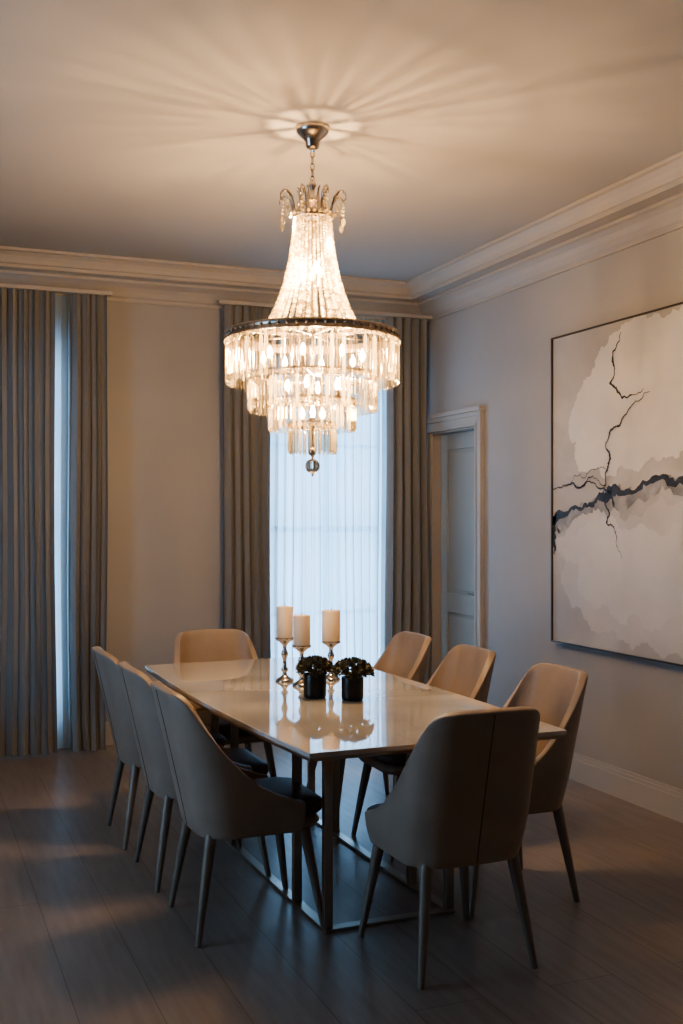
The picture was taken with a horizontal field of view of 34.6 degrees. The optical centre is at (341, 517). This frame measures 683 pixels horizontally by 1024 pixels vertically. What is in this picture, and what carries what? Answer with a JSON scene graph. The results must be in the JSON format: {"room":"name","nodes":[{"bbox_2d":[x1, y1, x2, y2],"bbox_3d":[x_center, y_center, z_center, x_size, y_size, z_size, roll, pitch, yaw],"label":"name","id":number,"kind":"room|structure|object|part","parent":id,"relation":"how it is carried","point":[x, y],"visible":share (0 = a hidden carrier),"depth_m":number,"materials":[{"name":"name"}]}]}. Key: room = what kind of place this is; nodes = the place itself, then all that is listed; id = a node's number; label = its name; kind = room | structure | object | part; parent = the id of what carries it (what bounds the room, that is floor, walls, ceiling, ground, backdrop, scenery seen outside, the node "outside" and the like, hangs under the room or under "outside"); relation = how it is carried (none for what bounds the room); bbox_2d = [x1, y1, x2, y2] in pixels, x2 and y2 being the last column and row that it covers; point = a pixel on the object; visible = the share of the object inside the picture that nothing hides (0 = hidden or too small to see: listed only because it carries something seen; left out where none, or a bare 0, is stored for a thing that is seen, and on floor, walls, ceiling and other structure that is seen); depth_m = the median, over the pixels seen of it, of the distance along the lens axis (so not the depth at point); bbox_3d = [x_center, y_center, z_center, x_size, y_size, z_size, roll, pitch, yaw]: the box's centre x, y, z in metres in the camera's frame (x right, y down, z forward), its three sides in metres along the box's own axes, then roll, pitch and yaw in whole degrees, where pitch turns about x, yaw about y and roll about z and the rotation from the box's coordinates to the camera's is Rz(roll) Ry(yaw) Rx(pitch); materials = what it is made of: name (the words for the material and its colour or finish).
{"room":"dining room","nodes":[
{"label":"dining room","id":0,"kind":"room"},
{"bbox_2d":[68,298,222,723],"bbox_3d":[-1.962,-0.085,7.184,5.870,3.170,0.200,0,0,-22],"label":"wall","id":1,"kind":"structure","parent":0,"point":[165,362],"depth_m":7.37,"materials":[{"name":"paint"}]},
{"bbox_2d":[0,283,111,295],"bbox_3d":[-2.015,-1.448,6.872,1.140,0.023,0.040,0,0,-22],"label":"rail","id":2,"kind":"object","parent":1,"relation":"attached to","point":[3,285],"visible":1,"depth_m":6.94,"materials":[{"name":"paint"}]},
{"bbox_2d":[0,287,57,758],"bbox_3d":[-2.156,0.026,6.788,0.771,2.923,0.132,0,0,-22],"label":"drape","id":3,"kind":"object","parent":2,"relation":"hanging from","point":[28,683],"visible":1,"depth_m":6.88,"materials":[{"name":"grey fabric"}]},
{"bbox_2d":[54,295,69,748],"bbox_3d":[-2.221,0.028,6.891,1.006,2.915,0.042,0,0,-22],"label":"sheer curtain","id":4,"kind":"object","parent":2,"relation":"hanging from","point":[62,344],"visible":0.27,"depth_m":7.06,"materials":[{"name":"white fabric"}]},
{"bbox_2d":[69,293,107,752],"bbox_3d":[-1.618,0.026,7.012,0.234,2.923,0.107,0,0,-22],"label":"drape","id":5,"kind":"object","parent":2,"relation":"hanging from","point":[88,519],"visible":0.97,"depth_m":7.03,"materials":[{"name":"grey fabric"}]},
{"bbox_2d":[59,721,113,748],"bbox_3d":[-1.921,1.423,7.081,5.426,0.155,0.022,0,0,-22],"label":"baseboard","id":6,"kind":"structure","parent":1,"relation":"attached to","point":[109,740],"depth_m":7.22,"materials":[{"name":"paint"}]},
{"bbox_2d":[218,300,432,319],"bbox_3d":[-0.087,-1.448,7.640,1.590,0.023,0.040,0,0,-22],"label":"rail","id":7,"kind":"object","parent":1,"relation":"attached to","point":[221,302],"visible":0.86,"depth_m":7.65,"materials":[{"name":"paint"}]},
{"bbox_2d":[223,305,270,658],"bbox_3d":[-0.629,0.026,7.398,0.359,2.923,0.114,0,0,-17],"label":"drape","id":8,"kind":"object","parent":7,"relation":"hanging from","point":[246,435],"visible":0.65,"depth_m":7.41,"materials":[{"name":"grey fabric"}]},
{"bbox_2d":[270,312,385,666],"bbox_3d":[-0.038,0.028,7.760,1.117,2.915,0.067,0,0,-22],"label":"sheer curtain","id":9,"kind":"object","parent":7,"relation":"hanging from","point":[328,528],"visible":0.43,"depth_m":7.75,"materials":[{"name":"white fabric"}]},
{"bbox_2d":[384,317,428,683],"bbox_3d":[0.474,0.026,7.840,0.322,2.923,0.118,0,0,-17],"label":"drape","id":10,"kind":"object","parent":7,"relation":"hanging from","point":[407,549],"visible":0.77,"depth_m":7.86,"materials":[{"name":"grey fabric"}]},
{"bbox_2d":[0,0,682,281],"bbox_3d":[-0.279,-1.720,2.957,5.870,0.100,9.300,0,0,-22],"label":"ceiling","id":11,"kind":"structure","parent":0,"point":[146,129],"depth_m":4.59,"materials":[{"name":"paint"}]},
{"bbox_2d":[224,121,400,476],"bbox_3d":[-0.124,-0.923,4.680,0.755,1.494,0.753,0,0,-22],"label":"crystal chandelier","id":12,"kind":"object","parent":11,"relation":"hanging from","point":[312,133],"visible":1,"depth_m":4.60,"materials":[{"name":"clear glass"}]},
{"bbox_3d":[-0.124,-0.937,4.680,0.282,1.274,0.282,0,0,40],"label":"metal crown","id":13,"kind":"part","parent":12,"relation":"part of","materials":[{"name":"silver metal"}]},
{"bbox_2d":[0,742,682,1023],"bbox_3d":[-0.279,1.550,2.957,5.870,0.100,9.300,0,0,-22],"label":"floor","id":14,"kind":"structure","parent":0,"point":[86,936],"depth_m":4.06,"materials":[{"name":"brown wood"}]},
{"bbox_2d":[92,646,225,849],"bbox_3d":[-0.878,1.056,5.215,0.594,0.893,0.482,0,0,-22],"label":"dining chair","id":15,"kind":"object","parent":14,"relation":"on","point":[106,664],"visible":0.41,"depth_m":4.99,"materials":[{"name":"beige leather"}]},
{"bbox_3d":[-1.092,1.311,5.330,0.110,0.382,0.043,0,0,24],"label":"leg","id":16,"kind":"part","parent":15,"relation":"part of","materials":[{"name":"black wood"}]},
{"bbox_3d":[-0.955,1.311,4.985,0.043,0.382,0.110,0,0,23],"label":"leg","id":17,"kind":"part","parent":15,"relation":"part of","materials":[{"name":"brown metal"}]},
{"bbox_2d":[204,725,225,746],"bbox_3d":[-0.812,1.052,5.242,0.450,0.066,0.412,0,0,-22],"label":"seat cushion","id":18,"kind":"object","parent":15,"relation":"on","point":[219,739],"depth_m":5.15,"materials":[{"name":"fabric"}]},
{"bbox_2d":[118,661,270,892],"bbox_3d":[-0.639,1.056,4.654,0.594,0.893,0.482,0,0,-22],"label":"dining chair","id":19,"kind":"object","parent":14,"relation":"on","point":[137,688],"visible":0.56,"depth_m":4.44,"materials":[{"name":"beige leather"}]},
{"bbox_3d":[-0.852,1.311,4.769,0.110,0.382,0.043,0,0,24],"label":"leg","id":20,"kind":"part","parent":19,"relation":"part of","materials":[{"name":"brown metal"}]},
{"bbox_3d":[-0.715,1.311,4.424,0.043,0.382,0.110,0,0,23],"label":"leg","id":21,"kind":"part","parent":19,"relation":"part of","materials":[{"name":"brown metal"}]},
{"bbox_3d":[-0.485,1.311,4.917,0.043,0.382,0.111,0,0,23],"label":"leg","id":22,"kind":"part","parent":19,"relation":"part of","materials":[{"name":"brown metal"}]},
{"bbox_2d":[220,747,268,774],"bbox_3d":[-0.572,1.052,4.680,0.450,0.066,0.412,0,0,-22],"label":"seat cushion","id":23,"kind":"object","parent":19,"relation":"on","point":[241,756],"depth_m":4.64,"materials":[{"name":"leather"}]},
{"bbox_3d":[-0.346,1.311,4.568,0.111,0.382,0.043,0,0,24],"label":"leg","id":24,"kind":"part","parent":19,"relation":"part of","materials":[{"name":"brown metal"}]},
{"bbox_2d":[174,629,276,776],"bbox_3d":[-0.617,1.056,5.752,0.482,0.893,0.594,0,0,-22],"label":"dining chair","id":25,"kind":"object","parent":14,"relation":"on","point":[207,645],"visible":0.2,"depth_m":5.95,"materials":[{"name":"beige fabric"}]},
{"bbox_2d":[196,710,250,735],"bbox_3d":[-0.590,1.052,5.685,0.412,0.066,0.450,0,0,-22],"label":"seat cushion","id":26,"kind":"object","parent":25,"relation":"on","point":[205,716],"depth_m":5.49,"materials":[{"name":"fabric"}]},
{"bbox_3d":[-0.591,1.109,5.688,0.390,0.051,0.433,0,0,-22],"label":"seat","id":27,"kind":"part","parent":25,"relation":"part of","materials":[{"name":"beige leather"}]},
{"bbox_3d":[-0.502,1.311,5.965,0.043,0.382,0.110,0,0,24],"label":"leg","id":28,"kind":"part","parent":25,"relation":"part of","materials":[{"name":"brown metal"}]},
{"bbox_3d":[-0.353,1.311,5.599,0.111,0.382,0.043,0,0,23],"label":"leg","id":29,"kind":"part","parent":25,"relation":"part of","materials":[{"name":"brown wood"}]},
{"bbox_2d":[151,681,321,947],"bbox_3d":[-0.401,1.056,4.097,0.594,0.893,0.482,0,0,-22],"label":"dining chair","id":30,"kind":"object","parent":14,"relation":"on","point":[219,799],"visible":1,"depth_m":3.88,"materials":[{"name":"beige leather"}]},
{"bbox_3d":[-0.615,1.311,4.212,0.110,0.382,0.043,0,0,24],"label":"leg","id":31,"kind":"part","parent":30,"relation":"part of","materials":[{"name":"brown wood"}]},
{"bbox_3d":[-0.477,1.311,3.867,0.043,0.382,0.110,0,0,23],"label":"leg","id":32,"kind":"part","parent":30,"relation":"part of","materials":[{"name":"brown wood"}]},
{"bbox_3d":[-0.248,1.311,4.361,0.043,0.382,0.111,0,0,23],"label":"leg","id":33,"kind":"part","parent":30,"relation":"part of","materials":[{"name":"brown metal"}]},
{"bbox_2d":[252,777,321,814],"bbox_3d":[-0.334,1.052,4.124,0.450,0.066,0.412,0,0,-22],"label":"seat cushion","id":34,"kind":"object","parent":30,"relation":"on","point":[284,786],"depth_m":4.10,"materials":[{"name":"leather"}]},
{"bbox_3d":[-0.108,1.311,4.011,0.111,0.382,0.043,0,0,24],"label":"leg","id":35,"kind":"part","parent":30,"relation":"part of","materials":[{"name":"brown wood"}]},
{"bbox_3d":[-0.338,1.109,4.123,0.433,0.051,0.390,0,0,-22],"label":"seat","id":36,"kind":"part","parent":30,"relation":"part of","materials":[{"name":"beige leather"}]},
{"bbox_2d":[145,656,566,932],"bbox_3d":[-0.101,1.125,4.728,1.060,0.750,2.280,0,0,-23],"label":"dining table","id":37,"kind":"object","parent":14,"relation":"on","point":[394,711],"visible":0.79,"depth_m":4.27,"materials":[{"name":"stone"}]},
{"bbox_2d":[275,606,293,681],"bbox_3d":[-0.261,0.572,5.035,0.086,0.356,0.086,0,0,-22],"label":"candlestick","id":38,"kind":"object","parent":37,"relation":"on","point":[284,614],"visible":0.99,"depth_m":5.01,"materials":[{"name":"silver metal"}]},
{"bbox_2d":[276,606,292,637],"bbox_3d":[-0.261,0.477,5.035,0.076,0.142,0.076,0,0,-22],"label":"pillar candle","id":39,"kind":"object","parent":38,"relation":"on","point":[284,614],"depth_m":5.00,"materials":[{"name":"wax"}]},
{"bbox_2d":[292,612,310,686],"bbox_3d":[-0.178,0.586,4.902,0.086,0.328,0.086,0,0,-22],"label":"candlestick","id":40,"kind":"object","parent":37,"relation":"on","point":[301,622],"visible":0.77,"depth_m":4.87,"materials":[{"name":"silver metal"}]},
{"bbox_2d":[293,614,309,645],"bbox_3d":[-0.178,0.501,4.902,0.076,0.134,0.076,0,0,-22],"label":"pillar candle","id":41,"kind":"object","parent":40,"relation":"on","point":[301,622],"depth_m":4.87,"materials":[{"name":"wax"}]},
{"bbox_2d":[295,655,332,698],"bbox_3d":[-0.112,0.661,4.584,0.172,0.177,0.172,0,0,-22],"label":"potted succulent","id":42,"kind":"object","parent":37,"relation":"on","point":[314,679],"visible":0.98,"depth_m":4.54,"materials":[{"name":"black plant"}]},
{"bbox_2d":[303,672,325,698],"bbox_3d":[-0.112,0.700,4.584,0.096,0.100,0.096,0,0,-22],"label":"pot","id":43,"kind":"object","parent":42,"relation":"on","point":[314,687],"depth_m":4.54,"materials":[{"name":"black ceramic"}]},
{"bbox_2d":[322,608,339,680],"bbox_3d":[-0.049,0.583,5.083,0.086,0.334,0.086,0,0,-22],"label":"candlestick","id":44,"kind":"object","parent":37,"relation":"on","point":[330,619],"visible":0.76,"depth_m":5.05,"materials":[{"name":"silver metal"}]},
{"bbox_2d":[322,610,339,641],"bbox_3d":[-0.049,0.499,5.083,0.084,0.142,0.084,0,0,-22],"label":"pillar candle","id":45,"kind":"object","parent":44,"relation":"on","point":[330,618],"depth_m":5.05,"materials":[{"name":"wax"}]},
{"bbox_2d":[330,656,374,700],"bbox_3d":[0.045,0.661,4.522,0.188,0.178,0.188,0,0,-22],"label":"potted succulent","id":46,"kind":"object","parent":37,"relation":"on","point":[352,683],"visible":1,"depth_m":4.48,"materials":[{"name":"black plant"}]},
{"bbox_2d":[341,675,363,700],"bbox_3d":[0.045,0.703,4.522,0.092,0.095,0.092,0,0,-22],"label":"pot","id":47,"kind":"object","parent":46,"relation":"on","point":[351,690],"depth_m":4.48,"materials":[{"name":"black ceramic"}]},
{"bbox_2d":[306,631,431,801],"bbox_3d":[0.149,1.056,5.699,0.594,0.893,0.482,0,0,-22],"label":"dining chair","id":48,"kind":"object","parent":14,"relation":"on","point":[406,655],"visible":0.16,"depth_m":5.83,"materials":[{"name":"beige fabric"}]},
{"bbox_3d":[-0.004,1.311,5.436,0.043,0.382,0.111,0,0,23],"label":"leg","id":49,"kind":"part","parent":48,"relation":"part of","materials":[{"name":"brown wood"}]},
{"bbox_3d":[0.225,1.311,5.930,0.043,0.382,0.110,0,0,23],"label":"leg","id":50,"kind":"part","parent":48,"relation":"part of","materials":[{"name":"brown wood"}]},
{"bbox_2d":[351,644,495,861],"bbox_3d":[0.393,1.056,5.086,0.594,0.893,0.482,0,0,-22],"label":"dining chair","id":51,"kind":"object","parent":14,"relation":"on","point":[466,670],"visible":0.24,"depth_m":5.15,"materials":[{"name":"beige leather"}]},
{"bbox_3d":[0.101,1.311,5.172,0.111,0.382,0.043,0,0,24],"label":"leg","id":52,"kind":"part","parent":51,"relation":"part of","materials":[{"name":"brown metal"}]},
{"bbox_3d":[0.330,1.109,5.061,0.433,0.051,0.390,0,0,-22],"label":"seat","id":53,"kind":"part","parent":51,"relation":"part of","materials":[{"name":"black fabric"}]},
{"bbox_2d":[371,753,405,763],"bbox_3d":[0.326,1.052,5.060,0.450,0.066,0.412,0,0,-22],"label":"seat cushion","id":54,"kind":"object","parent":51,"relation":"on","point":[393,758],"depth_m":4.82,"materials":[{"name":"fabric"}]},
{"bbox_3d":[0.240,1.311,4.823,0.043,0.382,0.111,0,0,23],"label":"leg","id":55,"kind":"part","parent":51,"relation":"part of","materials":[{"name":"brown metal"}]},
{"bbox_2d":[358,706,539,989],"bbox_3d":[0.374,1.056,3.747,0.482,0.893,0.594,0,0,-23],"label":"dining chair","id":56,"kind":"object","parent":14,"relation":"on","point":[461,797],"visible":1,"depth_m":3.53,"materials":[{"name":"beige leather"}]},
{"bbox_3d":[0.108,1.311,3.896,0.111,0.382,0.043,0,0,22],"label":"leg","id":57,"kind":"part","parent":56,"relation":"part of","materials":[{"name":"brown wood"}]},
{"bbox_2d":[367,803,382,809],"bbox_3d":[0.346,1.052,3.814,0.412,0.066,0.450,0,0,-23],"label":"seat cushion","id":58,"kind":"object","parent":56,"relation":"on","point":[374,806],"depth_m":3.90,"materials":[{"name":"leather"}]},
{"bbox_3d":[0.263,1.311,3.532,0.043,0.382,0.110,0,0,23],"label":"leg","id":59,"kind":"part","parent":56,"relation":"part of","materials":[{"name":"brown wood"}]},
{"bbox_3d":[0.455,1.311,4.041,0.043,0.382,0.111,0,0,23],"label":"leg","id":60,"kind":"part","parent":56,"relation":"part of","materials":[{"name":"brown wood"}]},
{"bbox_3d":[0.606,1.311,3.675,0.110,0.382,0.043,0,0,22],"label":"leg","id":61,"kind":"part","parent":56,"relation":"part of","materials":[{"name":"brown wood"}]},
{"bbox_2d":[418,663,587,918],"bbox_3d":[0.663,1.056,4.408,0.594,0.893,0.482,0,0,-22],"label":"dining chair","id":62,"kind":"object","parent":14,"relation":"on","point":[557,692],"visible":0.41,"depth_m":4.28,"materials":[{"name":"beige leather"}]},
{"bbox_3d":[0.510,1.311,4.144,0.043,0.382,0.111,0,0,23],"label":"leg","id":63,"kind":"part","parent":62,"relation":"part of","materials":[{"name":"brown wood"}]},
{"bbox_3d":[0.740,1.311,4.638,0.043,0.382,0.110,0,0,23],"label":"leg","id":64,"kind":"part","parent":62,"relation":"part of","materials":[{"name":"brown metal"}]},
{"bbox_3d":[0.877,1.311,4.293,0.110,0.382,0.043,0,0,24],"label":"leg","id":65,"kind":"part","parent":62,"relation":"part of","materials":[{"name":"brown metal"}]},
{"bbox_2d":[427,228,682,789],"bbox_3d":[2.355,-0.085,4.005,0.200,3.170,8.900,0,0,-22],"label":"wall","id":66,"kind":"structure","parent":0,"point":[495,353],"depth_m":6.68,"materials":[{"name":"paint"}]},
{"bbox_2d":[0,151,682,322],"bbox_3d":[-0.279,-1.552,2.957,5.470,0.234,8.900,0,0,-22],"label":"crown molding","id":67,"kind":"structure","parent":66,"relation":"attached to","point":[645,205],"depth_m":6.97,"materials":[{"name":"paint"}]},
{"bbox_2d":[427,405,484,679],"bbox_3d":[0.847,0.378,7.699,0.230,2.245,0.910,0,0,-22],"label":"trim","id":68,"kind":"structure","parent":66,"relation":"attached to","point":[452,421],"depth_m":7.66,"materials":[{"name":"paint"}]},
{"bbox_2d":[441,430,473,661],"bbox_3d":[0.870,0.442,7.709,0.040,2.096,0.672,0,0,-22],"label":"door","id":69,"kind":"structure","parent":66,"relation":"in","point":[457,449],"depth_m":7.78,"materials":[{"name":"paint"}]},
{"bbox_2d":[551,302,682,666],"bbox_3d":[1.507,-0.165,5.788,0.057,1.776,1.376,0,0,-22],"label":"abstract painting","id":70,"kind":"object","parent":66,"relation":"attached to","point":[617,385],"visible":1,"depth_m":5.82,"materials":[{"name":"paint"}]},
{"bbox_2d":[569,752,682,822],"bbox_3d":[2.420,1.423,3.544,0.022,0.155,7.995,0,0,-22],"label":"baseboard","id":71,"kind":"structure","parent":66,"relation":"attached to","point":[663,799],"depth_m":5.78,"materials":[{"name":"paint"}]}
]}

